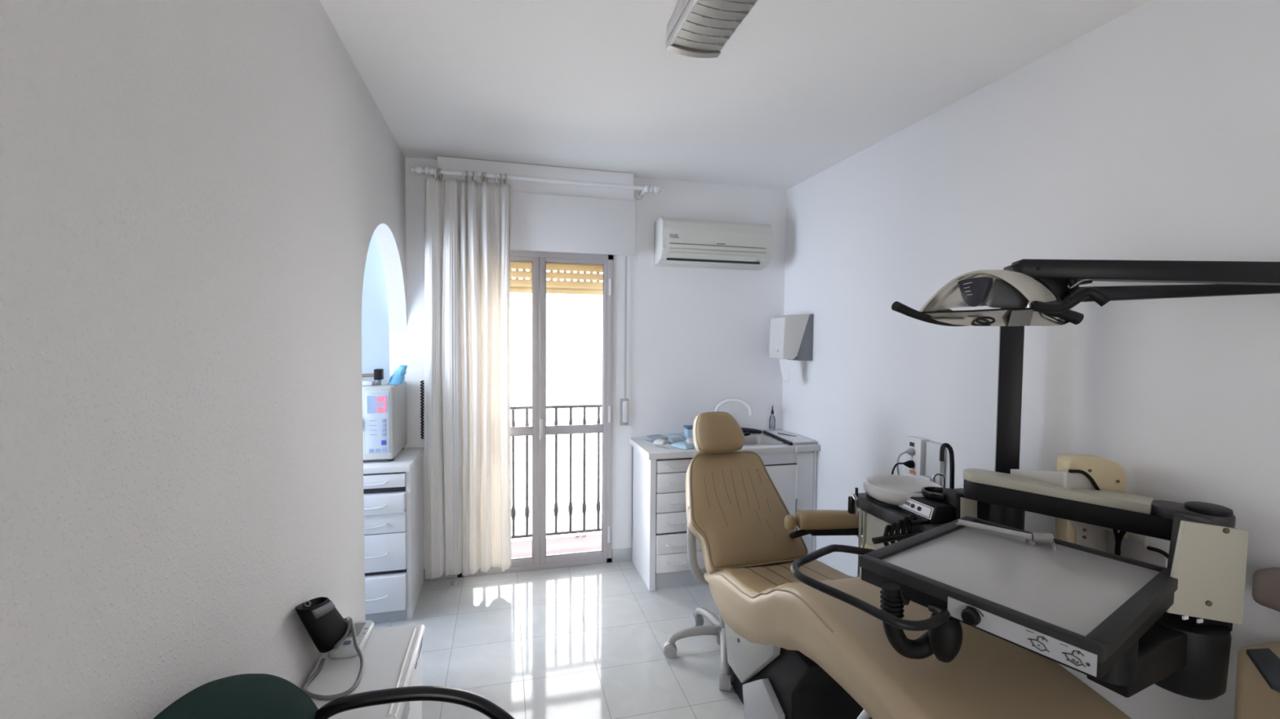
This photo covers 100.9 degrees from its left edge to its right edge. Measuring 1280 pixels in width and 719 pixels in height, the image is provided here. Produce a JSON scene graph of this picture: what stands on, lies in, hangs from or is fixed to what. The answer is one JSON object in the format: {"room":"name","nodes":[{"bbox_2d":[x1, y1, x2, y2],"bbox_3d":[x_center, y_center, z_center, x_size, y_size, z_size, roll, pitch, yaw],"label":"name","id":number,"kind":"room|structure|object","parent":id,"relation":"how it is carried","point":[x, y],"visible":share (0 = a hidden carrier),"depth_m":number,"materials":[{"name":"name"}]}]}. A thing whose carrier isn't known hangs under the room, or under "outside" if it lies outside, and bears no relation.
{"room":"dental treatment room","nodes":[
{"label":"dental treatment room","id":0,"kind":"room"},
{"bbox_2d":[0,0,406,718],"bbox_3d":[-0.826,0.189,0.714,0.100,2.613,5.200,0,2,-14],"label":"wall","id":1,"kind":"structure","parent":0,"point":[194,194],"depth_m":0.94,"materials":[{"name":"white paint"}]},
{"bbox_2d":[327,620,374,659],"bbox_3d":[-0.949,0.919,1.741,0.105,0.028,0.187,0,2,-14],"label":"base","id":2,"kind":"object","parent":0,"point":[348,647],"depth_m":1.69,"materials":[{"name":"white plastic"}]},
{"bbox_2d":[511,533,601,558],"bbox_3d":[-0.441,1.421,3.930,2.150,0.100,0.330,0,2,-14],"label":"floor","id":3,"kind":"structure","parent":0,"point":[522,548],"depth_m":3.89,"materials":[{"name":"tile"}]},
{"bbox_2d":[510,404,602,538],"bbox_3d":[-0.470,0.856,4.039,2.150,1.020,0.036,0,2,-14],"label":"balcony railing","id":4,"kind":"object","parent":3,"relation":"on","point":[571,406],"visible":0.23,"depth_m":4.00,"materials":[{"name":"grey metal"}]},
{"bbox_2d":[574,530,586,537],"bbox_3d":[-0.454,1.336,4.044,0.095,0.047,0.006,0,2,-14],"label":"wire hook","id":5,"kind":"object","parent":4,"relation":"hanging from","point":[583,531],"visible":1,"depth_m":4.04,"materials":[{"name":"grey metal"}]},
{"bbox_2d":[373,560,744,718],"bbox_3d":[-0.227,1.543,0.926,4.360,0.100,5.600,0,2,-14],"label":"floor","id":6,"kind":"structure","parent":0,"point":[586,642],"depth_m":2.62,"materials":[{"name":"tile"}]},
{"bbox_2d":[153,673,515,718],"bbox_3d":[-0.505,1.003,1.067,0.602,0.964,0.712,0,2,-14],"label":"armchair","id":7,"kind":"object","parent":6,"relation":"on","point":[251,695],"visible":1,"depth_m":1.11,"materials":[{"name":"green fabric"}]},
{"bbox_2d":[306,624,425,718],"bbox_3d":[-0.842,1.198,1.597,0.298,0.527,0.515,0,2,-14],"label":"desk","id":8,"kind":"object","parent":6,"relation":"on","point":[392,656],"visible":0.69,"depth_m":1.61,"materials":[{"name":"white laminate"}]},
{"bbox_2d":[294,596,374,700],"bbox_3d":[-0.922,0.805,1.641,0.155,0.266,0.386,0,2,-14],"label":"telephone","id":9,"kind":"object","parent":8,"relation":"on","point":[330,633],"visible":0.99,"depth_m":1.61,"materials":[{"name":"black plastic"}]},
{"bbox_2d":[414,636,422,669],"bbox_3d":[-0.722,0.960,1.724,0.002,0.022,0.160,0,2,-14],"label":"print","id":10,"kind":"object","parent":8,"relation":"attached to","point":[418,642],"depth_m":1.73,"materials":[{"name":"white"}]},
{"bbox_2d":[363,447,423,623],"bbox_3d":[-1.599,0.978,2.955,0.660,0.846,0.540,0,2,-14],"label":"base cabinet","id":11,"kind":"object","parent":6,"relation":"on","point":[393,491],"visible":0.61,"depth_m":2.80,"materials":[{"name":"white laminate"}]},
{"bbox_2d":[362,381,407,461],"bbox_3d":[-1.600,0.345,2.985,0.458,0.416,0.408,0,2,-14],"label":"autoclave","id":12,"kind":"object","parent":11,"relation":"on","point":[384,405],"visible":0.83,"depth_m":2.85,"materials":[{"name":"grey"}]},
{"bbox_2d":[362,380,376,386],"bbox_3d":[-1.499,0.130,2.900,0.072,0.023,0.090,0,2,-14],"label":"box","id":13,"kind":"object","parent":12,"relation":"on","point":[365,383],"visible":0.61,"depth_m":2.87,"materials":[{"name":"white plastic"}]},
{"bbox_2d":[361,368,383,385],"bbox_3d":[-1.507,0.097,2.912,0.162,0.088,0.060,0,2,-14],"label":"tool","id":14,"kind":"object","parent":12,"relation":"on","point":[378,375],"visible":0.94,"depth_m":2.90,"materials":[{"name":"black plastic"}]},
{"bbox_2d":[368,392,386,453],"bbox_3d":[-1.410,0.340,2.840,0.088,0.322,0.003,0,2,-14],"label":"print","id":15,"kind":"object","parent":12,"relation":"attached to","point":[377,402],"depth_m":2.84,"materials":[{"name":"white"}]},
{"bbox_2d":[386,364,407,384],"bbox_3d":[-1.366,0.085,2.968,0.110,0.107,0.053,0,2,-14],"label":"plastic bag","id":16,"kind":"object","parent":12,"relation":"on","point":[398,376],"visible":1,"depth_m":2.96,"materials":[{"name":"blue plastic"}]},
{"bbox_2d":[450,578,458,586],"bbox_3d":[-1.147,1.379,3.269,0.045,0.026,0.045,0,2,-14],"label":"door stop","id":17,"kind":"object","parent":6,"relation":"on","point":[454,582],"visible":1,"depth_m":3.26,"materials":[{"name":"grey metal"}]},
{"bbox_2d":[662,506,730,691],"bbox_3d":[0.401,1.066,2.564,0.575,0.732,0.583,0,2,-14],"label":"stool","id":18,"kind":"object","parent":6,"relation":"on","point":[669,648],"visible":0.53,"depth_m":2.53,"materials":[{"name":"grey paint"}]},
{"bbox_2d":[662,640,676,653],"bbox_3d":[0.144,1.393,2.547,0.065,0.074,0.028,0,2,-5],"label":"caster","id":19,"kind":"object","parent":18,"relation":"attached to","point":[669,646],"depth_m":2.53,"materials":[{"name":"grey paint"}]},
{"bbox_2d":[692,613,702,626],"bbox_3d":[0.304,1.383,2.818,0.028,0.074,0.065,-1,2,-23],"label":"caster","id":20,"kind":"object","parent":18,"relation":"attached to","point":[696,618],"depth_m":2.79,"materials":[{"name":"grey paint"}]},
{"bbox_2d":[721,673,728,690],"bbox_3d":[0.371,1.404,2.308,0.028,0.074,0.066,1,2,8],"label":"caster","id":21,"kind":"object","parent":18,"relation":"attached to","point":[724,676],"depth_m":2.28,"materials":[{"name":"grey paint"}]},
{"bbox_2d":[631,446,817,591],"bbox_3d":[0.555,0.990,3.533,1.131,0.808,0.498,0,2,-14],"label":"base cabinet","id":22,"kind":"object","parent":6,"relation":"on","point":[660,555],"visible":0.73,"depth_m":3.25,"materials":[{"name":"white laminate"}]},
{"bbox_2d":[629,428,820,460],"bbox_3d":[0.550,0.552,3.515,1.154,0.066,0.496,0,2,-14],"label":"countertop","id":23,"kind":"structure","parent":22,"relation":"on","point":[647,449],"depth_m":3.35,"materials":[{"name":"white laminate"}]},
{"bbox_2d":[644,434,667,441],"bbox_3d":[0.109,0.525,3.554,0.140,0.030,0.080,-1,3,-26],"label":"packet","id":24,"kind":"object","parent":23,"relation":"on","point":[651,437],"visible":0.98,"depth_m":3.53,"materials":[{"name":"grey"}]},
{"bbox_2d":[653,438,666,444],"bbox_3d":[0.130,0.531,3.431,0.070,0.029,0.090,1,2,20],"label":"packet","id":25,"kind":"object","parent":23,"relation":"on","point":[658,442],"visible":1,"depth_m":3.40,"materials":[{"name":"white plastic"}]},
{"bbox_2d":[666,434,683,439],"bbox_3d":[0.238,0.525,3.593,0.110,0.030,0.080,0,2,-6],"label":"packet","id":26,"kind":"object","parent":23,"relation":"on","point":[670,436],"visible":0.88,"depth_m":3.56,"materials":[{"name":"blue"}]},
{"bbox_2d":[667,437,683,444],"bbox_3d":[0.234,0.530,3.468,0.100,0.030,0.060,-1,3,-29],"label":"packet","id":27,"kind":"object","parent":23,"relation":"on","point":[674,440],"visible":0.88,"depth_m":3.44,"materials":[{"name":"grey"}]},
{"bbox_2d":[670,441,694,449],"bbox_3d":[0.272,0.536,3.323,0.100,0.030,0.140,-2,3,-42],"label":"packet","id":28,"kind":"object","parent":23,"relation":"on","point":[682,445],"visible":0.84,"depth_m":3.28,"materials":[{"name":"blue"}]},
{"bbox_2d":[683,425,693,439],"bbox_3d":[0.354,0.497,3.593,0.101,0.090,0.081,0,2,-14],"label":"cup","id":29,"kind":"object","parent":23,"relation":"on","point":[688,429],"visible":0.43,"depth_m":3.55,"materials":[{"name":"blue plastic"}]},
{"bbox_2d":[684,438,693,444],"bbox_3d":[0.339,0.531,3.464,0.070,0.030,0.120,0,2,-4],"label":"packet","id":30,"kind":"object","parent":23,"relation":"on","point":[688,440],"visible":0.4,"depth_m":3.42,"materials":[{"name":"white plastic"}]},
{"bbox_2d":[714,398,752,415],"bbox_3d":[0.641,0.406,3.690,0.273,0.268,0.099,0,2,-2],"label":"faucet","id":31,"kind":"object","parent":23,"relation":"on","point":[732,400],"visible":0.68,"depth_m":3.66,"materials":[{"name":"white plastic"}]},
{"bbox_2d":[741,427,761,433],"bbox_3d":[0.788,0.508,3.781,0.186,0.053,0.051,0,2,-14],"label":"appliance","id":32,"kind":"object","parent":23,"relation":"on","point":[744,429],"visible":0.61,"depth_m":3.77,"materials":[{"name":"black plastic"}]},
{"bbox_2d":[743,434,784,446],"bbox_3d":[0.757,0.602,3.575,0.319,0.122,0.354,0,2,-14],"label":"sink basin","id":33,"kind":"object","parent":23,"relation":"in","point":[753,439],"visible":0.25,"depth_m":3.72,"materials":[{"name":"white ceramic"}]},
{"bbox_2d":[768,404,775,429],"bbox_3d":[0.965,0.433,3.850,0.042,0.205,0.041,0,2,-14],"label":"squeeze bottle","id":34,"kind":"object","parent":23,"relation":"on","point":[772,411],"visible":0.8,"depth_m":3.85,"materials":[{"name":"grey plastic"}]},
{"bbox_2d":[762,430,817,454],"bbox_3d":[1.009,0.560,3.615,0.200,0.072,0.478,0,2,-14],"label":"binder","id":35,"kind":"object","parent":23,"relation":"on","point":[789,440],"visible":1,"depth_m":3.54,"materials":[{"name":"grey plastic"}]},
{"bbox_2d":[685,411,1131,718],"bbox_3d":[0.795,0.884,1.848,0.772,1.156,2.027,0,2,-14],"label":"dental chair","id":36,"kind":"object","parent":6,"relation":"on","point":[795,650],"visible":0.86,"depth_m":1.83,"materials":[{"name":"brown leather"}]},
{"bbox_2d":[848,307,1024,577],"bbox_3d":[1.128,0.615,2.112,0.632,1.680,0.507,0,2,-14],"label":"dental unit","id":37,"kind":"object","parent":6,"relation":"on","point":[895,508],"visible":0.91,"depth_m":1.96,"materials":[{"name":"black plastic"}]},
{"bbox_2d":[862,472,946,506],"bbox_3d":[1.104,0.530,2.204,0.322,0.122,0.304,0,2,-14],"label":"bowl","id":38,"kind":"object","parent":37,"relation":"on","point":[882,490],"depth_m":2.19,"materials":[{"name":"white ceramic"}]},
{"bbox_2d":[920,443,954,500],"bbox_3d":[1.158,0.478,2.045,0.123,0.307,0.116,0,2,-14],"label":"faucet","id":39,"kind":"object","parent":37,"relation":"on","point":[927,493],"depth_m":2.04,"materials":[{"name":"black"}]},
{"bbox_2d":[790,468,1248,700],"bbox_3d":[1.014,0.612,1.430,1.111,0.439,0.702,-1,3,-31],"label":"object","id":40,"kind":"object","parent":37,"relation":"attached to","point":[1130,626],"visible":1,"depth_m":1.30,"materials":[{"name":"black plastic"}]},
{"bbox_2d":[790,515,1187,697],"bbox_3d":[0.898,0.639,1.361,0.949,0.212,0.682,0,2,-14],"label":"tray","id":41,"kind":"object","parent":40,"relation":"on","point":[1117,621],"depth_m":1.27,"materials":[{"name":"black plastic"}]},
{"bbox_2d":[955,519,1057,553],"bbox_3d":[1.110,0.518,1.580,0.106,0.036,0.275,-1,3,-29],"label":"syringe","id":42,"kind":"object","parent":40,"relation":"on","point":[1033,537],"visible":0.95,"depth_m":1.55,"materials":[{"name":"grey plastic"}]},
{"bbox_2d":[891,258,1279,326],"bbox_3d":[1.082,-0.178,1.512,1.082,0.182,0.802,0,2,-14],"label":"lamp","id":43,"kind":"object","parent":37,"relation":"attached to","point":[1040,286],"visible":1,"depth_m":1.30,"materials":[{"name":"grey"}]},
{"bbox_2d":[1233,567,1279,718],"bbox_3d":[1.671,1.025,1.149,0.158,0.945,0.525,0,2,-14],"label":"armchair","id":44,"kind":"object","parent":6,"relation":"on","point":[1255,699],"visible":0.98,"depth_m":1.34,"materials":[{"name":"wood"}]},
{"bbox_2d":[1246,648,1279,693],"bbox_3d":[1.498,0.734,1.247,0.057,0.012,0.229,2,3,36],"label":"seat cushion","id":45,"kind":"object","parent":44,"relation":"on","point":[1267,663],"visible":1,"depth_m":1.26,"materials":[{"name":"grey leather"}]},
{"bbox_2d":[361,157,786,568],"bbox_3d":[-0.988,0.078,3.458,4.160,2.613,0.200,0,2,-14],"label":"wall","id":46,"kind":"structure","parent":0,"point":[698,339],"depth_m":3.65,"materials":[{"name":"white paint"}]},
{"bbox_2d":[420,380,424,439],"bbox_3d":[-1.331,0.458,3.251,0.036,0.666,0.034,1,2,19],"label":"coiled cable","id":47,"kind":"object","parent":46,"relation":"hanging from","point":[422,381],"visible":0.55,"depth_m":3.24,"materials":[{"name":"black plastic"}]},
{"bbox_2d":[423,568,457,581],"bbox_3d":[-1.299,1.351,3.321,0.283,0.075,0.014,0,2,-14],"label":"baseboard","id":48,"kind":"structure","parent":46,"relation":"attached to","point":[455,576],"depth_m":3.33,"materials":[{"name":"grey tile"}]},
{"bbox_2d":[436,155,633,200],"bbox_3d":[-0.639,-1.114,3.352,1.210,0.209,0.085,0,2,-14],"label":"trim","id":49,"kind":"structure","parent":46,"relation":"attached to","point":[442,162],"depth_m":3.32,"materials":[{"name":"white paint"}]},
{"bbox_2d":[457,249,613,577],"bbox_3d":[-0.669,0.288,3.442,1.000,2.200,0.108,0,2,-14],"label":"door","id":50,"kind":"structure","parent":46,"relation":"in","point":[539,430],"depth_m":3.48,"materials":[{"name":"silver metal"}]},
{"bbox_2d":[409,165,664,199],"bbox_3d":[-0.603,-1.100,3.302,1.533,0.056,0.197,0,2,-14],"label":"curtain rod","id":51,"kind":"object","parent":46,"relation":"attached to","point":[419,170],"visible":0.94,"depth_m":3.23,"materials":[{"name":"white plastic"}]},
{"bbox_2d":[435,168,439,178],"bbox_3d":[-1.175,-1.085,3.077,0.015,0.057,0.058,0,2,-6],"label":"curtain ring","id":52,"kind":"object","parent":51,"relation":"hanging from","point":[437,172],"visible":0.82,"depth_m":3.06,"materials":[{"name":"beige metal"}]},
{"bbox_2d":[438,168,442,178],"bbox_3d":[-1.163,-1.085,3.080,0.014,0.057,0.058,0,2,-5],"label":"curtain ring","id":53,"kind":"object","parent":51,"relation":"hanging from","point":[439,169],"visible":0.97,"depth_m":3.06,"materials":[{"name":"beige metal"}]},
{"bbox_2d":[465,170,468,180],"bbox_3d":[-1.022,-1.085,3.117,0.016,0.057,0.058,-1,2,-23],"label":"curtain ring","id":54,"kind":"object","parent":51,"relation":"hanging from","point":[466,171],"visible":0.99,"depth_m":3.10,"materials":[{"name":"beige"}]},
{"bbox_2d":[423,177,511,579],"bbox_3d":[-1.034,0.125,3.174,0.509,2.379,0.107,0,2,-14],"label":"curtain","id":55,"kind":"object","parent":51,"relation":"hanging from","point":[467,439],"visible":1,"depth_m":3.15,"materials":[{"name":"fabric"}]},
{"bbox_2d":[480,172,484,182],"bbox_3d":[-0.935,-1.086,3.139,0.016,0.057,0.058,0,2,-7],"label":"curtain ring","id":56,"kind":"object","parent":51,"relation":"hanging from","point":[482,175],"visible":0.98,"depth_m":3.12,"materials":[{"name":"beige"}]},
{"bbox_2d":[484,172,488,182],"bbox_3d":[-0.915,-1.086,3.144,0.012,0.057,0.058,0,2,-5],"label":"curtain ring","id":57,"kind":"object","parent":51,"relation":"hanging from","point":[486,178],"visible":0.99,"depth_m":3.12,"materials":[{"name":"beige metal"}]},
{"bbox_2d":[499,173,502,183],"bbox_3d":[-0.833,-1.086,3.166,0.018,0.057,0.057,0,2,-14],"label":"curtain ring","id":58,"kind":"object","parent":51,"relation":"hanging from","point":[500,179],"visible":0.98,"depth_m":3.15,"materials":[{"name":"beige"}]},
{"bbox_2d":[503,173,506,183],"bbox_3d":[-0.809,-1.086,3.172,0.010,0.057,0.058,-1,3,-24],"label":"curtain ring","id":59,"kind":"object","parent":51,"relation":"hanging from","point":[505,175],"visible":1,"depth_m":3.15,"materials":[{"name":"beige"}]},
{"bbox_2d":[510,261,603,295],"bbox_3d":[-0.692,-0.689,3.523,0.992,0.494,0.014,0,2,-14],"label":"roller shutter","id":60,"kind":"object","parent":46,"relation":"attached to","point":[517,285],"visible":0.08,"depth_m":3.57,"materials":[{"name":"plastic"}]},
{"bbox_2d":[510,191,635,256],"bbox_3d":[-0.648,-0.858,3.345,1.247,0.352,0.111,0,2,-14],"label":"roller shutter box","id":61,"kind":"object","parent":46,"relation":"attached to","point":[547,223],"depth_m":3.35,"materials":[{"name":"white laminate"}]},
{"bbox_2d":[612,547,631,562],"bbox_3d":[-0.116,1.343,3.627,0.153,0.085,0.014,0,2,-14],"label":"baseboard","id":62,"kind":"structure","parent":46,"relation":"attached to","point":[624,554],"depth_m":3.62,"materials":[{"name":"grey tile"}]},
{"bbox_2d":[619,256,628,425],"bbox_3d":[-0.103,-0.123,3.562,0.057,1.140,0.026,0,2,-14],"label":"strap","id":63,"kind":"object","parent":46,"relation":"attached to","point":[624,403],"visible":1,"depth_m":3.57,"materials":[{"name":"grey"}]},
{"bbox_2d":[653,217,772,270],"bbox_3d":[0.499,-0.785,3.600,0.788,0.300,0.200,0,2,-14],"label":"air conditioner","id":64,"kind":"object","parent":46,"relation":"attached to","point":[677,242],"visible":1,"depth_m":3.52,"materials":[{"name":"white plastic"}]},
{"bbox_2d":[669,233,679,238],"bbox_3d":[0.223,-0.803,3.431,0.064,0.024,0.008,0,2,-14],"label":"print","id":65,"kind":"object","parent":64,"relation":"attached to","point":[671,235],"depth_m":3.43,"materials":[{"name":"grey plastic"}]},
{"bbox_2d":[320,0,1150,190],"bbox_3d":[-0.206,-1.193,0.817,4.360,0.150,5.600,0,2,-14],"label":"ceiling","id":66,"kind":"structure","parent":0,"point":[800,88],"depth_m":2.16,"materials":[{"name":"white paint"}]},
{"bbox_2d":[666,0,759,57],"bbox_3d":[0.336,-1.083,1.261,0.190,0.094,1.220,0,2,-14],"label":"ceiling light","id":67,"kind":"object","parent":66,"relation":"attached to","point":[698,28],"visible":1,"depth_m":1.69,"materials":[{"name":"white metal"}]},
{"bbox_2d":[782,0,1279,718],"bbox_3d":[1.798,0.182,1.392,0.200,2.613,5.600,0,2,-14],"label":"wall","id":68,"kind":"structure","parent":0,"point":[1153,133],"depth_m":1.87,"materials":[{"name":"white paint"}]},
{"bbox_2d":[768,314,813,382],"bbox_3d":[1.014,-0.079,3.561,0.231,0.450,0.190,0,2,-14],"label":"paper towel dispenser","id":69,"kind":"object","parent":68,"relation":"attached to","point":[791,336],"visible":1,"depth_m":3.48,"materials":[{"name":"white plastic"}]},
{"bbox_2d":[779,358,789,382],"bbox_3d":[0.968,0.069,3.538,0.029,0.155,0.085,0,2,-14],"label":"paper towel","id":70,"kind":"object","parent":69,"relation":"hanging from","point":[784,364],"depth_m":3.53,"materials":[{"name":"white paper"}]},
{"bbox_2d":[905,435,928,477],"bbox_3d":[1.359,0.477,2.599,0.046,0.190,0.100,0,2,-14],"label":"wall socket","id":71,"kind":"object","parent":68,"relation":"attached to","point":[918,444],"visible":0.84,"depth_m":2.56,"materials":[{"name":"white plastic"}]},
{"bbox_2d":[891,460,915,474],"bbox_3d":[1.291,0.601,2.511,0.136,0.206,0.187,0,2,-14],"label":"plug","id":72,"kind":"object","parent":71,"relation":"attached to","point":[909,464],"visible":0.58,"depth_m":2.58,"materials":[{"name":"black plastic"}]},
{"bbox_2d":[896,448,915,475],"bbox_3d":[1.318,0.561,2.505,0.086,0.246,0.206,0,2,-14],"label":"plug","id":73,"kind":"object","parent":71,"relation":"attached to","point":[910,451],"visible":0.59,"depth_m":2.58,"materials":[{"name":"grey plastic"}]},
{"bbox_2d":[925,440,945,484],"bbox_3d":[1.394,0.487,2.495,0.030,0.190,0.090,0,2,-14],"label":"wall box","id":74,"kind":"object","parent":68,"relation":"attached to","point":[933,464],"visible":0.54,"depth_m":2.48,"materials":[{"name":"white plastic"}]},
{"bbox_2d":[918,475,933,482],"bbox_3d":[1.359,0.598,2.511,0.029,0.085,0.070,0,2,-14],"label":"adapter","id":75,"kind":"object","parent":74,"relation":"attached to","point":[923,477],"visible":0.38,"depth_m":2.50,"materials":[{"name":"white plastic"}]},
{"bbox_2d":[1010,453,1168,567],"bbox_3d":[1.476,0.499,1.714,0.426,0.368,0.194,1,3,25],"label":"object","id":76,"kind":"object","parent":68,"relation":"attached to","point":[1074,471],"visible":0.63,"depth_m":1.69,"materials":[{"name":"beige plastic"}]},
{"label":"outside","id":77,"kind":"structure","parent":0,"visible":0},
{"bbox_2d":[509,268,602,541],"bbox_3d":[-0.105,1.106,8.123,13.000,12.200,0.300,0,2,-14],"label":"wall","id":78,"kind":"structure","parent":77,"point":[574,322],"depth_m":7.68,"materials":[{"name":"white paint"}]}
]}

